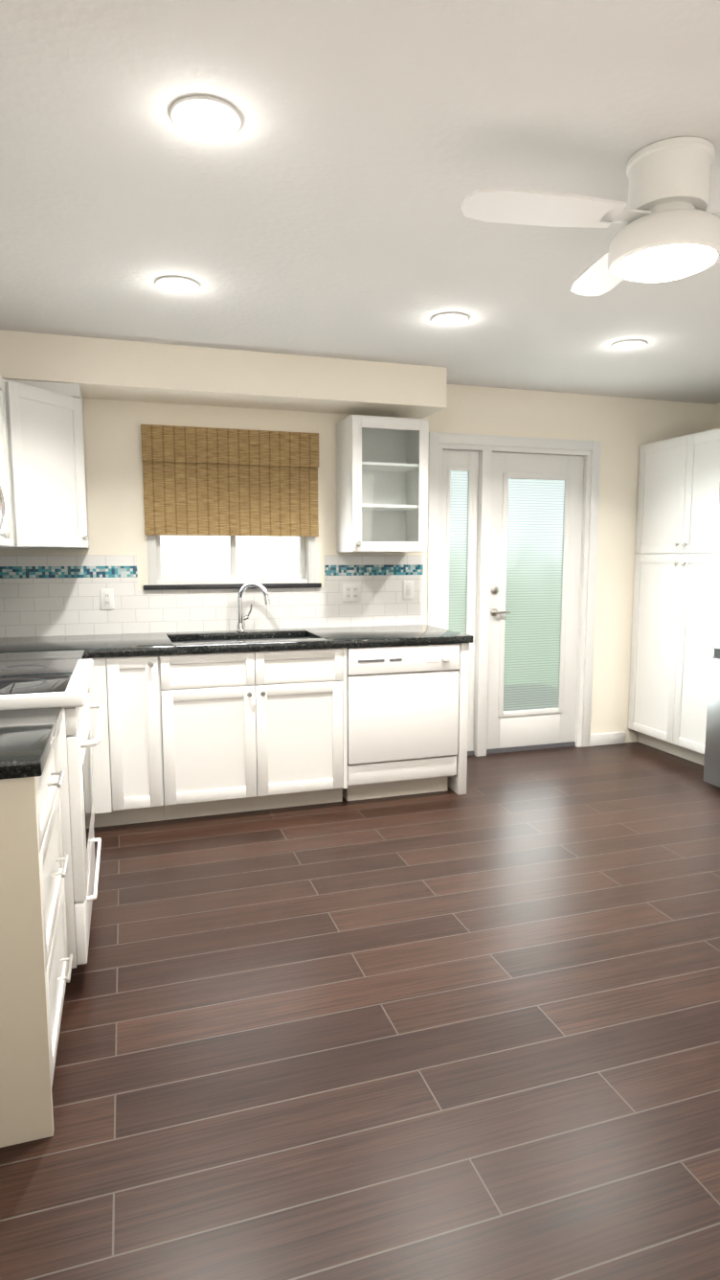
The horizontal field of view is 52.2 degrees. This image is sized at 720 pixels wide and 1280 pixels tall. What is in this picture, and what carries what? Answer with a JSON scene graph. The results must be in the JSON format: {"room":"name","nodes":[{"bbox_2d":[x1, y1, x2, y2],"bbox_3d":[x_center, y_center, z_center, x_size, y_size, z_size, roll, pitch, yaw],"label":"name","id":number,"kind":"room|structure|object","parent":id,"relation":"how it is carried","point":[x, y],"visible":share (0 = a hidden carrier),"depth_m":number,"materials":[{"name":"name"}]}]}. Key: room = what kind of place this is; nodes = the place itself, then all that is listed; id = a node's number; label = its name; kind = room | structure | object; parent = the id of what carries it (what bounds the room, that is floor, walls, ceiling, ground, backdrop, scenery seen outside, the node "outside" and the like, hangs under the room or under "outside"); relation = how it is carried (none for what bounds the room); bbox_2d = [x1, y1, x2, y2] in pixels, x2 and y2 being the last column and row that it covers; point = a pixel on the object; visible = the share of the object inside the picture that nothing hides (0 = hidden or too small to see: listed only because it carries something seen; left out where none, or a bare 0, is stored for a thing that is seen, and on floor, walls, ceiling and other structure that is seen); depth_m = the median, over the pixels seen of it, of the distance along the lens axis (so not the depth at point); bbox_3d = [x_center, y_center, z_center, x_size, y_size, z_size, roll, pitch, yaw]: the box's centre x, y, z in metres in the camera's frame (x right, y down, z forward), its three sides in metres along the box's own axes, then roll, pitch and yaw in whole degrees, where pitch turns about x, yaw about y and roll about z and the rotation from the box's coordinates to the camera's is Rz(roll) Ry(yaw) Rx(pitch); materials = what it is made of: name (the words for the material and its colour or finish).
{"room":"kitchen","nodes":[
{"label":"kitchen","id":0,"kind":"room"},
{"bbox_2d":[0,384,712,742],"bbox_3d":[0.165,-0.405,4.743,4.950,2.440,0.150,-2,7,-18],"label":"wall","id":1,"kind":"structure","parent":0,"point":[623,430],"depth_m":4.78,"materials":[{"name":"white paint"}]},
{"bbox_2d":[0,486,4,533],"bbox_3d":[-1.414,-0.475,2.334,0.466,0.438,0.756,-2,7,-18],"label":"over-the-range microwave","id":2,"kind":"object","parent":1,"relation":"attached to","point":[2,509],"visible":1,"depth_m":2.56,"materials":[{"name":"white"}]},
{"bbox_2d":[0,375,13,547],"bbox_3d":[-1.672,-0.758,2.963,0.376,0.750,0.643,-2,7,-18],"label":"upper cabinet","id":3,"kind":"object","parent":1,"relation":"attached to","point":[6,537],"visible":1,"depth_m":3.12,"materials":[{"name":"white wood"}]},
{"bbox_2d":[0,378,89,548],"bbox_3d":[-1.728,-0.867,3.636,0.698,0.812,0.682,-2,7,-18],"label":"upper cabinet","id":4,"kind":"object","parent":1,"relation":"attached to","point":[46,444],"visible":1,"depth_m":3.53,"materials":[{"name":"white wood"}]},
{"bbox_2d":[0,555,423,637],"bbox_3d":[-0.881,-0.271,4.336,2.699,0.456,0.008,-2,7,-18],"label":"tile backsplash","id":5,"kind":"structure","parent":1,"relation":"attached to","point":[50,595],"depth_m":4.28,"materials":[{"name":"white tile"}]},
{"bbox_2d":[99,588,114,609],"bbox_3d":[-1.432,-0.231,4.154,0.072,0.118,0.008,-2,7,-18],"label":"electrical outlet plate","id":6,"kind":"object","parent":5,"relation":"attached to","point":[107,594],"depth_m":4.15,"materials":[{"name":"white plastic"}]},
{"bbox_2d":[342,583,361,602],"bbox_3d":[-0.051,-0.296,4.592,0.115,0.118,0.008,-2,7,-18],"label":"electrical outlet plate","id":7,"kind":"object","parent":5,"relation":"attached to","point":[352,592],"depth_m":4.59,"materials":[{"name":"white plastic"}]},
{"bbox_2d":[403,580,413,599],"bbox_3d":[0.311,-0.319,4.704,0.072,0.118,0.013,-2,7,-18],"label":"electrical outlet plate","id":8,"kind":"object","parent":5,"relation":"attached to","point":[408,585],"depth_m":4.70,"materials":[{"name":"white plastic"}]},
{"bbox_2d":[0,329,447,418],"bbox_3d":[-0.833,-1.436,4.024,2.683,0.224,0.373,-2,7,-18],"label":"soffit beam","id":9,"kind":"structure","parent":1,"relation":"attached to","point":[117,370],"depth_m":3.91,"materials":[{"name":"white paint"}]},
{"bbox_2d":[140,424,319,536],"bbox_3d":[-0.736,-0.825,4.290,1.020,0.790,0.042,-2,7,-18],"label":"window blind","id":10,"kind":"object","parent":1,"relation":"attached to","point":[204,481],"visible":1,"depth_m":4.26,"materials":[{"name":"brown wicker"}]},
{"bbox_2d":[143,535,321,590],"bbox_3d":[-0.757,-0.756,4.366,1.050,0.895,0.145,-2,7,-18],"label":"window","id":11,"kind":"structure","parent":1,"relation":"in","point":[306,577],"depth_m":4.39,"materials":[{"name":"white"}]},
{"bbox_2d":[336,414,429,552],"bbox_3d":[0.132,-0.912,4.390,0.470,0.770,0.363,-2,7,-18],"label":"upper cabinet","id":12,"kind":"object","parent":1,"relation":"attached to","point":[381,484],"visible":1,"depth_m":4.34,"materials":[{"name":"white wood"}]},
{"bbox_2d":[427,432,601,756],"bbox_3d":[1.019,-0.284,5.024,1.270,2.134,0.166,-2,7,-18],"label":"door frame","id":13,"kind":"structure","parent":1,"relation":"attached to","point":[484,446],"depth_m":4.92,"materials":[{"name":"white wood"}]},
{"bbox_2d":[440,449,479,751],"bbox_3d":[0.643,-0.235,4.892,0.276,2.006,0.046,-2,7,-18],"label":"sidelight","id":14,"kind":"object","parent":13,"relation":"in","point":[460,490],"visible":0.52,"depth_m":4.84,"materials":[{"name":"white"}]},
{"bbox_2d":[486,452,584,749],"bbox_3d":[1.197,-0.254,5.048,0.726,2.006,0.085,-2,7,-18],"label":"door leaf","id":15,"kind":"structure","parent":1,"relation":"in","point":[536,533],"depth_m":5.06,"materials":[{"name":"white wood"}]},
{"bbox_2d":[590,731,625,746],"bbox_3d":[1.771,0.716,5.302,0.330,0.084,0.013,-2,7,-18],"label":"baseboard","id":16,"kind":"structure","parent":1,"relation":"attached to","point":[605,739],"depth_m":5.29,"materials":[{"name":"white wood"}]},
{"bbox_2d":[0,741,719,1279],"bbox_3d":[0.874,1.091,2.687,5.250,0.060,9.800,-2,7,-18],"label":"floor","id":17,"kind":"structure","parent":0,"point":[473,1033],"depth_m":2.06,"materials":[{"name":"brown wood"}]},
{"bbox_2d":[0,733,73,1147],"bbox_3d":[-1.105,0.716,1.859,0.683,0.873,0.573,-2,7,-18],"label":"base cabinet","id":18,"kind":"object","parent":17,"relation":"on","point":[35,970],"visible":0.94,"depth_m":1.69,"materials":[{"name":"white wood"}]},
{"bbox_2d":[0,707,62,779],"bbox_3d":[-1.111,0.261,1.799,0.666,0.040,0.592,-2,7,-18],"label":"countertop","id":19,"kind":"structure","parent":18,"relation":"on","point":[27,738],"depth_m":1.80,"materials":[{"name":"black stone"}]},
{"bbox_2d":[0,659,105,968],"bbox_3d":[-1.254,0.469,2.495,0.736,1.219,0.768,-2,7,-18],"label":"range","id":20,"kind":"object","parent":17,"relation":"on","point":[64,684],"visible":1,"depth_m":2.27,"materials":[{"name":"white metal"}]},
{"bbox_2d":[85,656,127,827],"bbox_3d":[-1.665,0.492,3.800,0.826,0.872,0.690,-2,7,-18],"label":"base cabinet","id":21,"kind":"object","parent":17,"relation":"on","point":[109,757],"depth_m":3.58,"materials":[{"name":"white wood"}]},
{"bbox_2d":[0,643,95,662],"bbox_3d":[-1.517,0.112,3.095,0.690,0.040,0.600,-2,7,-18],"label":"countertop","id":22,"kind":"structure","parent":21,"relation":"on","point":[47,648],"depth_m":3.37,"materials":[{"name":"black stone"}]},
{"bbox_2d":[0,634,99,643],"bbox_3d":[-1.723,0.038,3.734,0.690,0.040,0.390,-2,7,-18],"label":"countertop","id":23,"kind":"structure","parent":21,"relation":"on","point":[63,639],"depth_m":3.91,"materials":[{"name":"black stone"}]},
{"bbox_2d":[0,624,473,657],"bbox_3d":[-0.759,0.005,4.025,2.703,0.040,0.710,-2,7,-18],"label":"countertop","id":24,"kind":"structure","parent":21,"relation":"on","point":[155,643],"depth_m":3.96,"materials":[{"name":"black stone"}]},
{"bbox_2d":[171,637,307,643],"bbox_3d":[-0.640,0.117,4.082,0.816,0.195,0.431,-2,7,-18],"label":"sink basin","id":25,"kind":"object","parent":24,"relation":"in","point":[240,640],"depth_m":4.27,"materials":[{"name":"silver metal"}]},
{"bbox_2d":[235,582,271,631],"bbox_3d":[-0.628,-0.192,4.295,0.189,0.289,0.146,-2,7,-18],"label":"faucet","id":26,"kind":"object","parent":24,"relation":"on","point":[240,626],"visible":1,"depth_m":4.30,"materials":[{"name":"silver metal"}]},
{"bbox_2d":[123,654,181,823],"bbox_3d":[-1.180,0.474,3.955,0.307,0.872,0.690,-2,7,-18],"label":"base cabinet","id":27,"kind":"object","parent":17,"relation":"on","point":[149,681],"depth_m":3.64,"materials":[{"name":"white wood"}]},
{"bbox_2d":[342,643,459,800],"bbox_3d":[0.154,0.432,4.337,0.649,0.869,0.670,-2,7,-18],"label":"dishwasher","id":28,"kind":"object","parent":17,"relation":"on","point":[402,719],"visible":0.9,"depth_m":4.04,"materials":[{"name":"white metal"}]},
{"bbox_2d":[628,428,719,765],"bbox_3d":[2.375,-0.267,4.898,0.648,2.129,0.926,-2,7,-18],"label":"pantry cabinet","id":29,"kind":"object","parent":17,"relation":"on","point":[673,651],"visible":1,"depth_m":4.86,"materials":[{"name":"white wood"}]},
{"bbox_2d":[704,484,719,787],"bbox_3d":[2.566,0.014,3.943,0.829,1.792,0.930,-2,7,-18],"label":"refrigerator","id":30,"kind":"object","parent":17,"relation":"on","point":[712,769],"visible":1,"depth_m":4.24,"materials":[{"name":"grey"}]},
{"bbox_2d":[0,0,719,404],"bbox_3d":[1.255,-1.266,1.216,5.250,0.080,7.300,-2,7,-18],"label":"ceiling","id":31,"kind":"structure","parent":0,"point":[312,205],"depth_m":2.09,"materials":[{"name":"white paint"}]},
{"bbox_2d":[154,275,199,293],"bbox_3d":[-0.731,-1.419,2.937,0.176,0.010,0.176,-2,7,-18],"label":"recessed light","id":32,"kind":"object","parent":31,"relation":"in","point":[176,284],"visible":0.98,"depth_m":2.93,"materials":[{"name":"white plastic"}]},
{"bbox_2d":[169,94,242,138],"bbox_3d":[-0.381,-1.290,1.817,0.176,0.010,0.176,-2,7,-18],"label":"recessed light","id":33,"kind":"object","parent":31,"relation":"in","point":[205,117],"visible":1,"depth_m":1.81,"materials":[{"name":"white plastic"}]},
{"bbox_2d":[431,312,469,325],"bbox_3d":[0.412,-1.468,3.363,0.176,0.010,0.176,-2,7,-18],"label":"recessed light","id":34,"kind":"object","parent":31,"relation":"in","point":[450,318],"visible":0.98,"depth_m":3.35,"materials":[{"name":"white plastic"}]},
{"bbox_2d":[461,136,719,296],"bbox_3d":[0.776,-1.179,2.121,1.084,0.300,0.928,-2,7,-18],"label":"ceiling fan","id":35,"kind":"object","parent":31,"relation":"hanging from","point":[671,231],"visible":1,"depth_m":1.95,"materials":[{"name":"white plastic"}]},
{"bbox_2d":[611,339,647,350],"bbox_3d":[1.382,-1.516,3.776,0.176,0.010,0.176,-2,7,-18],"label":"recessed light","id":36,"kind":"object","parent":31,"relation":"in","point":[628,344],"visible":0.98,"depth_m":3.77,"materials":[{"name":"white plastic"}]},
{"bbox_2d":[712,402,719,429],"bbox_3d":[3.683,-0.103,2.133,0.150,2.440,7.300,-2,7,-18],"label":"wall","id":37,"kind":"structure","parent":0,"point":[716,407],"depth_m":5.26,"materials":[{"name":"white paint"}]},
{"label":"outside","id":38,"kind":"structure","parent":0,"visible":0},
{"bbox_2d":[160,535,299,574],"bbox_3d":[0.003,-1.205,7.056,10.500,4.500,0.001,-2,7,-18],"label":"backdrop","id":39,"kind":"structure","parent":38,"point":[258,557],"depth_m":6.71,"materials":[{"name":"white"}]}
]}

